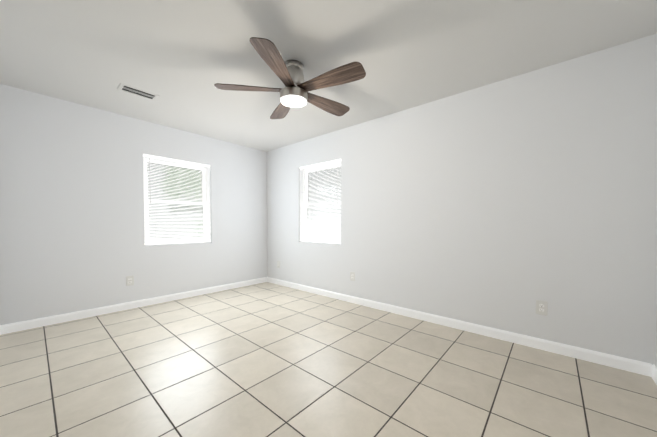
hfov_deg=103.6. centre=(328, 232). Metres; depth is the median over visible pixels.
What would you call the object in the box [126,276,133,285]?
electrical outlet
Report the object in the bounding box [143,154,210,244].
window
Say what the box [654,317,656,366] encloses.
wall
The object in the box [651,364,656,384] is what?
baseboard
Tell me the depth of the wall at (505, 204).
2.40 m
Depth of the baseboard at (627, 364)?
2.46 m
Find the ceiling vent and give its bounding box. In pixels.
[116,82,160,100]
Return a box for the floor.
[0,282,656,436]
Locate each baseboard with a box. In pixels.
[0,277,266,334]
[267,277,651,376]
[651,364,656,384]
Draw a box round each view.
[148,163,202,237]
[308,167,340,237]
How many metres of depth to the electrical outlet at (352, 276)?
3.58 m
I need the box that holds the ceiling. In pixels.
[0,0,656,151]
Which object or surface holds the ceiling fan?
hanging from the ceiling
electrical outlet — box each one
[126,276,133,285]
[350,272,354,280]
[536,300,547,315]
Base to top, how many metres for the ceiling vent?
0.009 m
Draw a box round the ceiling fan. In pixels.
[214,37,365,118]
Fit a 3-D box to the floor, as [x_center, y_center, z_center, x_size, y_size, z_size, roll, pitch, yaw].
[-0.444,1.081,2.193,5.042,0.120,3.553,2,2,41]
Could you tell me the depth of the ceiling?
2.00 m
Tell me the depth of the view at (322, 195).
8.18 m
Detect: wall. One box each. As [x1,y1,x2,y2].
[0,84,266,324]
[267,33,656,364]
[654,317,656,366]
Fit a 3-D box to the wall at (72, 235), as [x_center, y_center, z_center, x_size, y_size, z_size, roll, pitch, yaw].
[-2.268,-0.253,3.740,0.200,2.440,3.553,2,2,41]
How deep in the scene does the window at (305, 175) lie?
4.05 m
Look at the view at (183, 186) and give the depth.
6.56 m
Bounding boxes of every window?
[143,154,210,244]
[300,159,340,243]
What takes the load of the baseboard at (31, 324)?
attached to the wall at (72, 235)
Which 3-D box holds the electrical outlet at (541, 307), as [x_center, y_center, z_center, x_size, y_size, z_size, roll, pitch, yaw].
[1.863,0.660,2.259,0.079,0.124,0.008,2,2,41]

